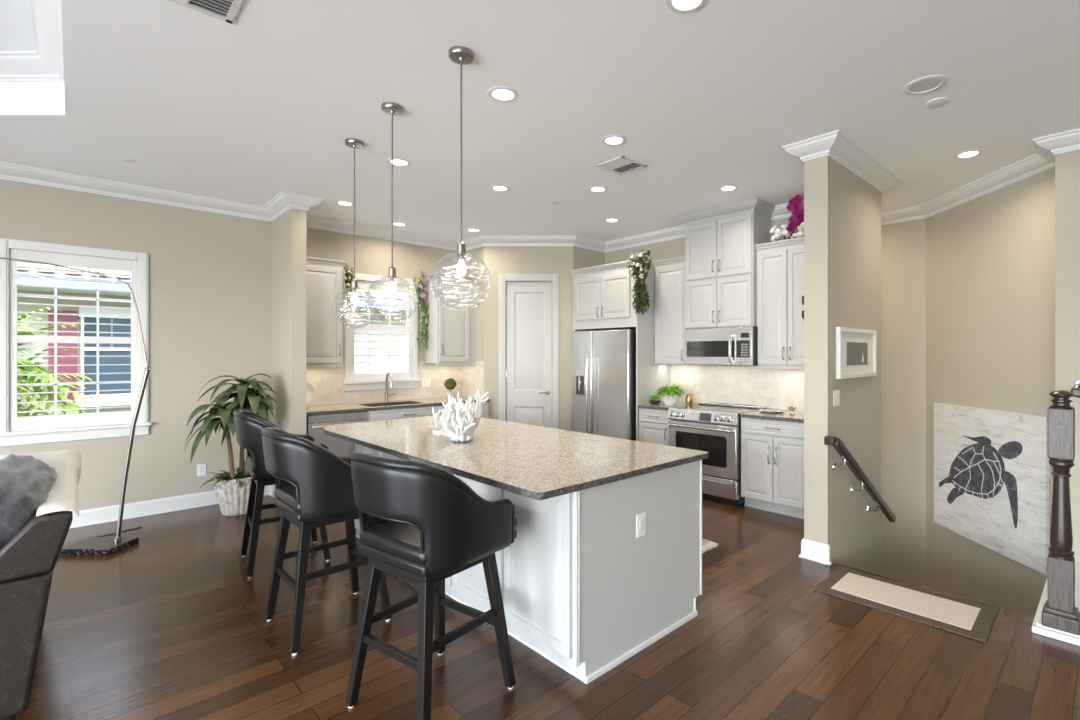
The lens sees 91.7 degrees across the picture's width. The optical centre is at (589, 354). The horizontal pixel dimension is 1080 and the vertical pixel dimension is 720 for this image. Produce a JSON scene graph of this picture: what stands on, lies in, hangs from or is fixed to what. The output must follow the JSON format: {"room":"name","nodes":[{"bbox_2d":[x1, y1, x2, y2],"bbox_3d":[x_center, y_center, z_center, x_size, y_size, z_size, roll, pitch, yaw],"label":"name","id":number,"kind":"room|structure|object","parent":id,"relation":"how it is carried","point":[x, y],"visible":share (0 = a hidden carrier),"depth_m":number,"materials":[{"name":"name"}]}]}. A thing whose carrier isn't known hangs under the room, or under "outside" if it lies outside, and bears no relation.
{"room":"open-plan kitchen","nodes":[
{"label":"open-plan kitchen","id":0,"kind":"room"},
{"bbox_2d":[0,179,461,510],"bbox_3d":[-4.275,0.100,4.873,10.040,3.300,0.140,0,0,-45],"label":"wall","id":1,"kind":"structure","parent":0,"point":[210,273],"depth_m":5.07,"materials":[{"name":"beige paint"}]},
{"bbox_2d":[0,238,151,446],"bbox_3d":[-4.508,-0.102,4.589,0.990,1.695,0.175,0,0,-45],"label":"window","id":2,"kind":"structure","parent":1,"relation":"in","point":[9,421],"depth_m":4.53,"materials":[{"name":"white wood"}]},
{"bbox_2d":[69,485,275,528],"bbox_3d":[-5.244,1.432,3.285,6.188,0.136,0.748,0,0,-45],"label":"baseboard","id":3,"kind":"structure","parent":1,"relation":"attached to","point":[87,517],"depth_m":4.89,"materials":[{"name":"white wood"}]},
{"bbox_2d":[197,463,205,475],"bbox_3d":[-3.857,1.140,5.182,0.073,0.116,0.011,0,0,-45],"label":"wall outlet","id":4,"kind":"object","parent":1,"relation":"attached to","point":[201,468],"visible":1,"depth_m":5.18,"materials":[{"name":"white plastic"}]},
{"bbox_2d":[306,257,347,367],"bbox_3d":[-3.014,-0.452,5.735,0.547,1.173,0.404,0,0,-45],"label":"upper cabinet","id":5,"kind":"object","parent":1,"relation":"attached to","point":[324,277],"visible":0.69,"depth_m":5.65,"materials":[{"name":"grey wood"}]},
{"bbox_2d":[343,264,356,306],"bbox_3d":[-2.690,-0.775,5.864,0.175,0.519,0.157,0,0,-23],"label":"garland","id":6,"kind":"object","parent":5,"relation":"hanging from","point":[347,274],"visible":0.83,"depth_m":5.86,"materials":[{"name":"green plant"}]},
{"bbox_2d":[342,272,420,390],"bbox_3d":[-2.592,-0.275,6.492,0.960,1.400,0.175,0,0,-45],"label":"window","id":7,"kind":"structure","parent":1,"relation":"in","point":[352,382],"depth_m":6.44,"materials":[{"name":"white wood"}]},
{"bbox_2d":[424,272,473,365],"bbox_3d":[-1.865,-0.452,6.877,0.547,1.173,0.404,0,0,-45],"label":"upper cabinet","id":8,"kind":"object","parent":1,"relation":"attached to","point":[448,340],"visible":0.97,"depth_m":6.73,"materials":[{"name":"grey wood"}]},
{"bbox_2d":[412,271,429,349],"bbox_3d":[-2.138,-0.573,6.754,0.367,1.043,0.180,0,0,-45],"label":"garland","id":9,"kind":"object","parent":8,"relation":"hanging from","point":[423,292],"visible":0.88,"depth_m":6.73,"materials":[{"name":"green plant"}]},
{"bbox_2d":[470,279,475,364],"bbox_3d":[-1.683,-0.443,7.107,0.103,1.155,0.338,0,0,-45],"label":"trim","id":10,"kind":"structure","parent":8,"relation":"attached to","point":[473,281],"depth_m":6.99,"materials":[{"name":"grey"}]},
{"bbox_2d":[0,130,899,251],"bbox_3d":[-2.445,-1.492,3.030,9.800,0.115,5.055,0,0,-45],"label":"trim","id":11,"kind":"structure","parent":1,"relation":"attached to","point":[835,145],"depth_m":5.09,"materials":[{"name":"white wood"}]},
{"bbox_2d":[272,208,305,434],"bbox_3d":[-3.124,-0.025,5.410,0.130,3.050,0.720,0,0,-45],"label":"wall","id":12,"kind":"structure","parent":0,"point":[289,229],"depth_m":5.19,"materials":[{"name":"beige paint"}]},
{"bbox_2d":[446,391,454,398],"bbox_3d":[-1.829,0.527,6.837,0.124,0.095,0.124,0,0,-45],"label":"pot","id":13,"kind":"object","parent":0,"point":[451,393],"depth_m":6.80,"materials":[{"name":"white ceramic"}]},
{"bbox_2d":[463,246,604,430],"bbox_3d":[-0.775,-0.025,7.121,1.977,3.050,0.502,0,0,-1],"label":"wall","id":14,"kind":"structure","parent":0,"point":[560,260],"depth_m":6.89,"materials":[{"name":"beige paint"}]},
{"bbox_2d":[306,361,483,405],"bbox_3d":[-2.366,0.328,6.303,2.205,0.495,0.520,0,0,-45],"label":"backsplash","id":15,"kind":"structure","parent":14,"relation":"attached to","point":[328,386],"depth_m":6.70,"materials":[{"name":"tile"}]},
{"bbox_2d":[422,378,429,386],"bbox_3d":[-2.152,0.360,6.864,0.118,0.116,0.010,0,0,-45],"label":"light switch","id":16,"kind":"object","parent":15,"relation":"attached to","point":[425,381],"visible":1,"depth_m":6.86,"materials":[{"name":"white plastic"}]},
{"bbox_2d":[498,274,558,428],"bbox_3d":[-0.805,0.215,6.929,0.802,2.570,0.154,0,0,0],"label":"door","id":17,"kind":"structure","parent":14,"relation":"in","point":[528,304],"depth_m":6.90,"materials":[{"name":"grey wood"}]},
{"bbox_2d":[0,0,1079,241],"bbox_3d":[-0.348,-1.825,1.698,11.100,0.550,10.100,0,0,-45],"label":"ceiling","id":18,"kind":"structure","parent":0,"point":[261,105],"depth_m":3.22,"materials":[{"name":"white paint"}]},
{"bbox_2d":[0,0,63,81],"bbox_3d":[-2.768,-1.827,0.211,3.570,0.126,6.600,0,0,-45],"label":"trim","id":19,"kind":"structure","parent":18,"relation":"attached to","point":[45,64],"depth_m":3.22,"materials":[{"name":"white wood"}]},
{"bbox_2d":[123,158,136,161],"bbox_3d":[-3.657,-1.547,4.149,0.084,0.006,0.084,0,0,-45],"label":"sprinkler cover","id":20,"kind":"object","parent":18,"relation":"attached to","point":[125,159],"visible":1,"depth_m":4.14,"materials":[{"name":"white plastic"}]},
{"bbox_2d":[169,0,242,23],"bbox_3d":[-1.647,-1.541,2.170,0.340,0.018,0.400,0,0,-45],"label":"ceiling vent","id":21,"kind":"object","parent":18,"relation":"in","point":[224,10],"visible":1,"depth_m":2.31,"materials":[{"name":"white metal"}]},
{"bbox_2d":[335,200,353,205],"bbox_3d":[-2.498,-1.546,5.323,0.184,0.008,0.184,0,0,-45],"label":"recessed light","id":22,"kind":"object","parent":18,"relation":"in","point":[340,202],"visible":0.96,"depth_m":5.32,"materials":[{"name":"white"}]},
{"bbox_2d":[331,138,376,327],"bbox_3d":[-1.712,-0.874,3.796,0.304,1.352,0.304,0,0,-45],"label":"pendant light","id":23,"kind":"object","parent":18,"relation":"hanging from","point":[350,142],"visible":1,"depth_m":3.79,"materials":[{"name":"clear glass"}]},
{"bbox_2d":[366,102,417,322],"bbox_3d":[-1.235,-0.875,3.262,0.304,1.349,0.304,0,0,-45],"label":"pendant light","id":24,"kind":"object","parent":18,"relation":"hanging from","point":[390,108],"visible":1,"depth_m":3.25,"materials":[{"name":"clear glass"}]},
{"bbox_2d":[387,158,410,166],"bbox_3d":[-1.534,-1.546,4.193,0.184,0.008,0.184,0,0,-45],"label":"recessed light","id":25,"kind":"object","parent":18,"relation":"in","point":[400,162],"visible":0.98,"depth_m":4.19,"materials":[{"name":"white"}]},
{"bbox_2d":[391,222,406,225],"bbox_3d":[-2.260,-1.546,6.176,0.184,0.008,0.184,0,0,-45],"label":"recessed light","id":26,"kind":"object","parent":18,"relation":"in","point":[394,223],"visible":0.98,"depth_m":6.17,"materials":[{"name":"white"}]},
{"bbox_2d":[430,46,490,310],"bbox_3d":[-0.661,-0.890,2.681,0.304,1.319,0.304,0,0,-45],"label":"pendant light","id":27,"kind":"object","parent":18,"relation":"hanging from","point":[461,55],"visible":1,"depth_m":2.67,"materials":[{"name":"clear glass"}]},
{"bbox_2d":[466,228,481,231],"bbox_3d":[-1.438,-1.546,6.472,0.184,0.008,0.184,0,0,-45],"label":"recessed light","id":28,"kind":"object","parent":18,"relation":"in","point":[468,229],"visible":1,"depth_m":6.47,"materials":[{"name":"white plastic"}]},
{"bbox_2d":[490,185,509,190],"bbox_3d":[-0.835,-1.546,4.845,0.184,0.008,0.184,0,0,-45],"label":"recessed light","id":29,"kind":"object","parent":18,"relation":"in","point":[493,187],"visible":1,"depth_m":4.83,"materials":[{"name":"white"}]},
{"bbox_2d":[487,86,518,101],"bbox_3d":[-0.517,-1.546,3.100,0.184,0.008,0.184,0,0,-45],"label":"recessed light","id":30,"kind":"object","parent":18,"relation":"in","point":[498,93],"visible":1,"depth_m":3.09,"materials":[{"name":"white"}]},
{"bbox_2d":[588,186,607,191],"bbox_3d":[0.074,-1.546,4.874,0.184,0.008,0.184,0,0,-45],"label":"recessed light","id":31,"kind":"object","parent":18,"relation":"in","point":[593,188],"visible":1,"depth_m":4.87,"materials":[{"name":"white"}]},
{"bbox_2d":[604,218,619,221],"bbox_3d":[0.252,-1.546,5.993,0.184,0.008,0.184,0,0,-45],"label":"recessed light","id":32,"kind":"object","parent":18,"relation":"in","point":[607,219],"visible":1,"depth_m":5.99,"materials":[{"name":"white"}]},
{"bbox_2d":[601,135,626,145],"bbox_3d":[0.173,-1.546,3.763,0.184,0.008,0.184,0,0,-45],"label":"recessed light","id":33,"kind":"object","parent":18,"relation":"in","point":[613,140],"visible":1,"depth_m":3.75,"materials":[{"name":"white"}]},
{"bbox_2d":[596,155,647,174],"bbox_3d":[0.261,-1.541,4.259,0.300,0.018,0.300,0,0,-45],"label":"ceiling vent","id":34,"kind":"object","parent":18,"relation":"in","point":[623,164],"visible":1,"depth_m":4.24,"materials":[{"name":"white metal"}]},
{"bbox_2d":[666,0,706,12],"bbox_3d":[0.422,-1.546,2.273,0.184,0.008,0.184,0,0,-45],"label":"recessed light","id":35,"kind":"object","parent":18,"relation":"in","point":[679,6],"visible":1,"depth_m":2.31,"materials":[{"name":"white"}]},
{"bbox_2d":[718,185,737,190],"bbox_3d":[1.281,-1.546,4.845,0.184,0.008,0.184,0,0,-45],"label":"recessed light","id":36,"kind":"object","parent":18,"relation":"in","point":[725,187],"visible":1,"depth_m":4.84,"materials":[{"name":"white"}]},
{"bbox_2d":[903,75,947,94],"bbox_3d":[1.923,-1.545,2.996,0.220,0.010,0.220,0,0,-45],"label":"ceiling speaker","id":37,"kind":"object","parent":18,"relation":"attached to","point":[923,85],"visible":1,"depth_m":2.98,"materials":[{"name":"white plastic"}]},
{"bbox_2d":[910,79,940,91],"bbox_3d":[1.923,-1.547,2.996,0.152,0.006,0.152,0,0,-45],"label":"grille","id":38,"kind":"object","parent":37,"relation":"attached to","point":[924,85],"depth_m":2.99,"materials":[{"name":"grey"}]},
{"bbox_2d":[925,97,948,106],"bbox_3d":[2.126,-1.544,3.198,0.120,0.012,0.120,0,0,-45],"label":"smoke detector","id":39,"kind":"object","parent":18,"relation":"attached to","point":[936,102],"visible":1,"depth_m":3.18,"materials":[{"name":"white plastic"}]},
{"bbox_2d":[954,149,982,158],"bbox_3d":[2.915,-1.546,4.025,0.184,0.008,0.184,0,0,-45],"label":"recessed light","id":40,"kind":"object","parent":18,"relation":"in","point":[975,152],"visible":1,"depth_m":4.02,"materials":[{"name":"white"}]},
{"bbox_2d":[17,495,1079,719],"bbox_3d":[-0.695,1.625,1.353,9.920,0.250,9.900,0,0,-45],"label":"floor","id":41,"kind":"structure","parent":0,"point":[171,624],"depth_m":2.64,"materials":[{"name":"brown wood"}]},
{"bbox_2d":[0,454,72,719],"bbox_3d":[-2.977,0.995,2.258,1.048,1.010,1.440,0,0,-45],"label":"sofa","id":42,"kind":"object","parent":41,"relation":"on","point":[31,545],"visible":0.91,"depth_m":2.04,"materials":[{"name":"fabric"}]},
{"bbox_2d":[0,454,56,547],"bbox_3d":[-2.745,0.756,2.393,1.232,0.526,0.308,0,-26,45],"label":"cushion","id":43,"kind":"object","parent":42,"relation":"on","point":[26,482],"depth_m":2.18,"materials":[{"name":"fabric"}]},
{"bbox_2d":[0,447,81,516],"bbox_3d":[-2.718,0.684,2.512,0.401,0.351,1.411,0,0,-45],"label":"cushion","id":44,"kind":"object","parent":42,"relation":"on","point":[63,495],"visible":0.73,"depth_m":2.72,"materials":[{"name":"white fabric"}]},
{"bbox_2d":[0,257,150,554],"bbox_3d":[-4.451,0.374,4.171,1.982,2.251,0.655,0,0,-5],"label":"arc floor lamp","id":45,"kind":"object","parent":41,"relation":"on","point":[98,545],"visible":0.97,"depth_m":4.08,"materials":[{"name":"black metal"}]},
{"bbox_2d":[183,373,276,515],"bbox_3d":[-3.338,0.841,4.891,0.638,1.318,0.772,0,0,15],"label":"plant","id":46,"kind":"object","parent":41,"relation":"on","point":[232,489],"visible":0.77,"depth_m":4.84,"materials":[{"name":"green plant"}]},
{"bbox_2d":[233,410,330,578],"bbox_3d":[-2.245,0.946,3.844,0.635,1.108,0.586,0,0,-38],"label":"bar stool","id":47,"kind":"object","parent":41,"relation":"on","point":[249,425],"visible":0.52,"depth_m":3.56,"materials":[{"name":"black leather"}]},
{"bbox_2d":[247,455,254,472],"bbox_3d":[-2.208,0.777,3.873,0.540,0.065,0.444,0,0,-38],"label":"seat cushion","id":48,"kind":"object","parent":47,"relation":"on","point":[251,464],"depth_m":3.69,"materials":[{"name":"black leather"}]},
{"bbox_2d":[261,427,391,655],"bbox_3d":[-1.478,0.946,2.951,0.635,1.108,0.586,0,0,-45],"label":"bar stool","id":49,"kind":"object","parent":41,"relation":"on","point":[314,485],"visible":0.83,"depth_m":2.70,"materials":[{"name":"black leather"}]},
{"bbox_2d":[274,485,300,512],"bbox_3d":[-1.444,0.777,2.984,0.540,0.065,0.444,0,0,-45],"label":"seat cushion","id":50,"kind":"object","parent":49,"relation":"on","point":[285,495],"depth_m":2.81,"materials":[{"name":"black leather"}]},
{"bbox_2d":[306,411,367,456],"bbox_3d":[-2.834,1.058,5.681,0.605,0.885,0.664,0,0,-45],"label":"dishwasher","id":51,"kind":"object","parent":41,"relation":"on","point":[315,424],"visible":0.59,"depth_m":5.43,"materials":[{"name":"grey metal"}]},
{"bbox_2d":[368,405,445,421],"bbox_3d":[-2.295,1.056,6.242,0.940,0.888,0.688,0,0,-45],"label":"base cabinet","id":52,"kind":"object","parent":41,"relation":"on","point":[376,415],"visible":0.19,"depth_m":5.97,"materials":[{"name":"grey wood"}]},
{"bbox_2d":[306,396,489,415],"bbox_3d":[-2.312,0.593,6.248,2.195,0.035,0.655,0,0,-45],"label":"countertop","id":53,"kind":"structure","parent":52,"relation":"on","point":[353,407],"depth_m":5.94,"materials":[{"name":"beige stone"}]},
{"bbox_2d":[306,382,314,408],"bbox_3d":[-3.078,0.431,5.576,0.240,0.295,0.121,0,0,-45],"label":"round dish","id":54,"kind":"object","parent":53,"relation":"on","point":[310,392],"visible":0.32,"depth_m":5.61,"materials":[{"name":"white ceramic"}]},
{"bbox_2d":[384,372,395,401],"bbox_3d":[-2.415,0.392,6.385,0.144,0.366,0.189,0,0,-45],"label":"kitchen faucet","id":55,"kind":"object","parent":53,"relation":"on","point":[388,373],"visible":1,"depth_m":6.38,"materials":[{"name":"grey metal"}]},
{"bbox_2d":[444,378,456,398],"bbox_3d":[-1.827,0.438,6.840,0.157,0.273,0.156,0,0,-45],"label":"topiary","id":56,"kind":"object","parent":53,"relation":"on","point":[450,384],"visible":0.96,"depth_m":6.79,"materials":[{"name":"green plant"}]},
{"bbox_2d":[345,451,516,719],"bbox_3d":[-0.688,0.946,2.290,0.586,1.108,0.635,0,0,34],"label":"bar stool","id":57,"kind":"object","parent":41,"relation":"on","point":[422,525],"visible":1,"depth_m":2.08,"materials":[{"name":"black leather"}]},
{"bbox_2d":[360,517,516,564],"bbox_3d":[-0.661,0.777,2.330,0.444,0.065,0.540,0,0,34],"label":"seat cushion","id":58,"kind":"object","parent":57,"relation":"on","point":[398,542],"depth_m":2.14,"materials":[{"name":"black leather"}]},
{"bbox_2d":[452,402,488,417],"bbox_3d":[-1.741,1.056,6.791,0.610,0.888,0.688,0,0,-45],"label":"base cabinet","id":59,"kind":"object","parent":41,"relation":"on","point":[485,414],"visible":0.02,"depth_m":6.75,"materials":[{"name":"grey"}]},
{"bbox_2d":[349,442,701,683],"bbox_3d":[-0.657,1.051,3.657,1.012,0.898,2.724,0,0,-45],"label":"kitchen island","id":60,"kind":"object","parent":41,"relation":"on","point":[579,588],"visible":0.51,"depth_m":2.60,"materials":[{"name":"grey wood"}]},
{"bbox_2d":[324,415,707,499],"bbox_3d":[-0.748,0.585,3.606,1.290,0.034,2.828,0,0,-45],"label":"island countertop","id":61,"kind":"structure","parent":60,"relation":"on","point":[530,461],"depth_m":3.05,"materials":[{"name":"beige stone"}]},
{"bbox_2d":[429,389,488,441],"bbox_3d":[-0.839,0.397,3.464,0.362,0.341,0.330,0,0,3],"label":"coral","id":62,"kind":"object","parent":61,"relation":"on","point":[460,423],"visible":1,"depth_m":3.38,"materials":[{"name":"white"}]},
{"bbox_2d":[636,512,645,537],"bbox_3d":[0.262,0.866,2.663,0.073,0.116,0.011,0,0,-45],"label":"wall outlet","id":63,"kind":"object","parent":60,"relation":"attached to","point":[640,518],"visible":1,"depth_m":2.65,"materials":[{"name":"white plastic"}]},
{"bbox_2d":[640,518,643,531],"bbox_3d":[0.264,0.866,2.661,0.032,0.068,0.004,0,0,-45],"label":"socket","id":64,"kind":"object","parent":63,"relation":"attached to","point":[641,519],"depth_m":2.66,"materials":[{"name":"white plastic"}]},
{"bbox_2d":[572,329,635,440],"bbox_3d":[0.327,0.590,6.605,0.768,1.780,0.972,0,0,-45],"label":"refrigerator","id":65,"kind":"object","parent":41,"relation":"on","point":[603,361],"visible":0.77,"depth_m":6.31,"materials":[{"name":"silver metal"}]},
{"bbox_2d":[570,259,670,440],"bbox_3d":[0.367,0.196,6.653,0.694,2.608,1.115,0,0,-45],"label":"tall cabinet","id":66,"kind":"object","parent":41,"relation":"on","point":[602,299],"visible":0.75,"depth_m":6.27,"materials":[{"name":"grey wood"}]},
{"bbox_2d":[626,250,653,314],"bbox_3d":[0.558,-0.828,5.942,0.181,0.773,0.401,0,0,-45],"label":"garland","id":67,"kind":"object","parent":66,"relation":"hanging from","point":[640,285],"visible":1,"depth_m":5.91,"materials":[{"name":"green plant"}]},
{"bbox_2d":[639,408,670,445],"bbox_3d":[0.929,1.056,6.098,0.668,0.888,0.455,0,0,-45],"label":"base cabinet","id":68,"kind":"object","parent":41,"relation":"on","point":[653,423],"visible":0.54,"depth_m":5.89,"materials":[{"name":"grey wood"}]},
{"bbox_2d":[638,402,697,409],"bbox_3d":[0.934,0.593,6.112,0.640,0.035,0.448,0,0,-45],"label":"countertop","id":69,"kind":"structure","parent":68,"relation":"on","point":[661,406],"depth_m":5.94,"materials":[{"name":"beige stone"}]},
{"bbox_2d":[649,394,660,403],"bbox_3d":[0.772,0.516,6.124,0.166,0.117,0.167,0,0,-45],"label":"succulent bowl","id":70,"kind":"object","parent":69,"relation":"on","point":[654,399],"visible":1,"depth_m":6.09,"materials":[{"name":"grey plastic"}]},
{"bbox_2d":[654,383,684,404],"bbox_3d":[0.932,0.454,6.048,0.389,0.243,0.411,0,0,37],"label":"planter","id":71,"kind":"object","parent":69,"relation":"on","point":[670,395],"visible":1,"depth_m":5.97,"materials":[{"name":"white ceramic"}]},
{"bbox_2d":[685,394,692,403],"bbox_3d":[1.160,0.517,6.112,0.092,0.115,0.092,0,0,-45],"label":"vase","id":72,"kind":"object","parent":69,"relation":"on","point":[689,399],"visible":1,"depth_m":6.08,"materials":[{"name":"brown metal"}]},
{"bbox_2d":[702,538,717,552],"bbox_3d":[0.281,1.496,4.409,0.671,0.009,1.471,0,0,-45],"label":"rug","id":73,"kind":"object","parent":41,"relation":"on","point":[706,544],"visible":0.09,"depth_m":4.11,"materials":[{"name":"white fabric"}]},
{"bbox_2d":[668,402,766,506],"bbox_3d":[1.362,1.022,5.619,0.728,0.955,0.835,0,0,-45],"label":"range","id":74,"kind":"object","parent":41,"relation":"on","point":[714,428],"visible":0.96,"depth_m":5.31,"materials":[{"name":"grey metal"}]},
{"bbox_2d":[670,404,759,415],"bbox_3d":[1.391,0.587,5.649,0.645,0.026,0.835,0,0,-45],"label":"cooktop","id":75,"kind":"object","parent":74,"relation":"in","point":[697,409],"depth_m":5.55,"materials":[{"name":"silver glass"}]},
{"bbox_2d":[741,417,803,518],"bbox_3d":[2.021,1.056,4.998,0.668,0.888,0.955,0,0,-45],"label":"base cabinet","id":76,"kind":"object","parent":41,"relation":"on","point":[772,451],"visible":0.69,"depth_m":4.90,"materials":[{"name":"grey wood"}]},
{"bbox_2d":[740,410,803,422],"bbox_3d":[2.036,0.593,5.003,0.640,0.035,0.968,0,0,-45],"label":"countertop","id":77,"kind":"structure","parent":76,"relation":"on","point":[798,417],"depth_m":4.96,"materials":[{"name":"beige stone"}]},
{"bbox_2d":[759,409,784,412],"bbox_3d":[1.821,0.565,5.233,0.256,0.020,0.256,0,0,-45],"label":"serving tray","id":78,"kind":"object","parent":77,"relation":"on","point":[760,410],"visible":1,"depth_m":5.27,"materials":[{"name":"silver metal"}]},
{"bbox_2d":[788,406,795,414],"bbox_3d":[1.948,0.536,5.035,0.080,0.078,0.080,0,0,-45],"label":"glass dish","id":79,"kind":"object","parent":77,"relation":"on","point":[791,408],"visible":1,"depth_m":5.02,"materials":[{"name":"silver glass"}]},
{"bbox_2d":[814,567,997,642],"bbox_3d":[1.913,1.494,3.196,0.880,0.013,0.480,0,0,44],"label":"door mat","id":80,"kind":"object","parent":41,"relation":"on","point":[965,618],"visible":1,"depth_m":3.13,"materials":[{"name":"beige fabric"}]},
{"bbox_2d":[825,562,1034,623],"bbox_3d":[2.110,1.500,3.339,0.100,0.008,1.155,0,0,-45],"label":"trim","id":81,"kind":"structure","parent":41,"relation":"on","point":[1007,613],"depth_m":3.19,"materials":[{"name":"brown wood"}]},
{"bbox_2d":[605,217,797,409],"bbox_3d":[1.411,-0.025,6.186,0.120,3.050,3.530,0,0,-45],"label":"wall","id":82,"kind":"structure","parent":0,"point":[673,248],"depth_m":6.63,"materials":[{"name":"beige paint"}]},
{"bbox_2d":[653,256,685,364],"bbox_3d":[1.042,-0.506,6.189,0.378,1.233,0.485,0,0,-45],"label":"upper cabinet","id":83,"kind":"object","parent":82,"relation":"attached to","point":[670,281],"visible":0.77,"depth_m":6.08,"materials":[{"name":"grey wood"}]},
{"bbox_2d":[674,198,774,328],"bbox_3d":[1.470,-0.921,5.684,0.484,1.253,1.014,0,0,-45],"label":"upper cabinet","id":84,"kind":"object","parent":82,"relation":"attached to","point":[720,242],"visible":0.98,"depth_m":5.50,"materials":[{"name":"grey wood"}]},
{"bbox_2d":[685,326,757,365],"bbox_3d":[1.473,-0.091,5.669,0.491,0.402,0.820,0,0,-45],"label":"microwave","id":85,"kind":"object","parent":84,"relation":"attached to","point":[731,346],"visible":0.98,"depth_m":5.49,"materials":[{"name":"silver metal"}]},
{"bbox_2d":[671,364,803,410],"bbox_3d":[1.808,0.328,5.696,0.008,0.495,2.275,0,0,-45],"label":"backsplash","id":86,"kind":"structure","parent":82,"relation":"attached to","point":[780,389],"depth_m":5.81,"materials":[{"name":"tile"}]},
{"bbox_2d":[755,237,803,369],"bbox_3d":[2.120,-0.491,5.104,0.378,1.263,0.986,0,0,-45],"label":"upper cabinet","id":87,"kind":"object","parent":82,"relation":"attached to","point":[780,264],"visible":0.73,"depth_m":5.14,"materials":[{"name":"grey wood"}]},
{"bbox_2d":[770,195,803,240],"bbox_3d":[2.039,-1.338,5.168,0.320,0.438,0.418,0,0,-45],"label":"orchid","id":88,"kind":"object","parent":87,"relation":"on","point":[796,220],"visible":0.87,"depth_m":5.08,"materials":[{"name":"purple plant"}]},
{"bbox_2d":[804,156,880,574],"bbox_3d":[2.202,1.375,4.368,1.560,5.850,0.175,0,0,-45],"label":"wall column","id":89,"kind":"structure","parent":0,"point":[842,211],"depth_m":3.93,"materials":[{"name":"beige paint"}]},
{"bbox_2d":[799,538,831,564],"bbox_3d":[1.690,1.432,3.856,0.168,0.136,0.226,0,0,-45],"label":"baseboard","id":90,"kind":"structure","parent":89,"relation":"attached to","point":[810,550],"depth_m":3.80,"materials":[{"name":"white wood"}]},
{"bbox_2d":[833,390,839,406],"bbox_3d":[1.827,0.320,3.865,0.118,0.116,0.010,0,0,-45],"label":"light switch","id":91,"kind":"object","parent":89,"relation":"attached to","point":[836,394],"visible":1,"depth_m":3.85,"materials":[{"name":"white plastic"}]},
{"bbox_2d":[836,327,876,378],"bbox_3d":[2.121,-0.015,4.137,0.830,0.384,0.034,0,0,-45],"label":"framed picture","id":92,"kind":"object","parent":89,"relation":"attached to","point":[856,349],"visible":1,"depth_m":4.10,"materials":[{"name":"white wood"}]},
{"bbox_2d":[847,342,867,364],"bbox_3d":[2.123,-0.010,4.142,0.470,0.180,0.002,0,0,-45],"label":"print","id":93,"kind":"object","parent":92,"relation":"attached to","point":[857,352],"depth_m":4.14,"materials":[{"name":"grey paper"}]},
{"bbox_2d":[824,436,895,521],"bbox_3d":[2.170,1.020,4.140,1.369,0.892,0.102,0,0,-45],"label":"handrail","id":94,"kind":"object","parent":89,"relation":"attached to","point":[838,445],"visible":1,"depth_m":3.98,"materials":[{"name":"brown wood"}]},
{"bbox_2d":[881,218,925,587],"bbox_3d":[2.516,1.375,5.669,1.400,5.850,1.700,0,0,-45],"label":"wall","id":95,"kind":"structure","parent":0,"point":[903,244],"depth_m":5.63,"materials":[{"name":"beige paint"}]},
{"bbox_2d":[926,150,1079,616],"bbox_3d":[4.813,1.375,3.300,1.480,5.850,4.900,0,0,-45],"label":"wall","id":96,"kind":"structure","parent":0,"point":[1003,264],"depth_m":4.48,"materials":[{"name":"beige paint"}]},
{"bbox_2d":[881,128,1079,224],"bbox_3d":[3.895,-1.492,3.633,1.159,0.115,6.658,0,0,-29],"label":"trim","id":97,"kind":"structure","parent":96,"relation":"attached to","point":[1047,147],"depth_m":4.42,"materials":[{"name":"white wood"}]},
{"bbox_2d":[934,402,1049,575],"bbox_3d":[3.519,1.090,4.667,0.033,1.220,1.290,0,0,-1],"label":"canvas","id":98,"kind":"object","parent":96,"relation":"attached to","point":[992,467],"visible":0.98,"depth_m":4.53,"materials":[{"name":"grey fabric"}]},
{"bbox_2d":[1032,562,1079,645],"bbox_3d":[3.009,1.475,3.129,1.320,0.050,0.440,0,0,-45],"label":"trim","id":99,"kind":"structure","parent":96,"relation":"attached to","point":[1037,627],"depth_m":2.83,"materials":[{"name":"white wood"}]},
{"bbox_2d":[1042,390,1079,634],"bbox_3d":[2.523,0.819,2.795,0.150,1.262,0.150,0,0,-45],"label":"newel post","id":100,"kind":"object","parent":99,"relation":"on","point":[1059,612],"visible":1,"depth_m":2.76,"materials":[{"name":"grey wood"}]},
{"bbox_2d":[1071,379,1079,397],"bbox_3d":[3.754,0.321,3.248,0.095,0.312,1.126,0,0,-45],"label":"wall handrail","id":101,"kind":"object","parent":96,"relation":"attached to","point":[1076,391],"visible":0.77,"depth_m":3.60,"materials":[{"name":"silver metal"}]},
{"label":"outside","id":102,"kind":"structure","parent":0,"visible":0},
{"bbox_3d":[-19.916,4.600,27.152,70.000,0.200,53.400,0,0,-45],"label":"ground","id":103,"kind":"structure","parent":102,"visible":0},
{"bbox_2d":[17,307,100,416],"bbox_3d":[-6.275,1.913,5.574,1.598,5.180,1.692,0,0,37],"label":"palm tree","id":104,"kind":"object","parent":103,"relation":"on","point":[28,379],"visible":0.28,"depth_m":5.67,"materials":[{"name":"green plant"}]},
{"bbox_2d":[17,262,405,415],"bbox_3d":[-6.463,0.885,10.056,23.400,7.230,4.792,0,0,-45],"label":"neighbor house","id":105,"kind":"structure","parent":103,"relation":"on","point":[361,368],"depth_m":7.21,"materials":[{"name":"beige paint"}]},
{"bbox_2d":[48,310,76,399],"bbox_3d":[-7.085,0.000,7.014,0.270,1.200,0.060,0,0,-45],"label":"window shutter","id":106,"kind":"object","parent":105,"relation":"hanging from","point":[63,318],"depth_m":7.01,"materials":[{"name":"red"}]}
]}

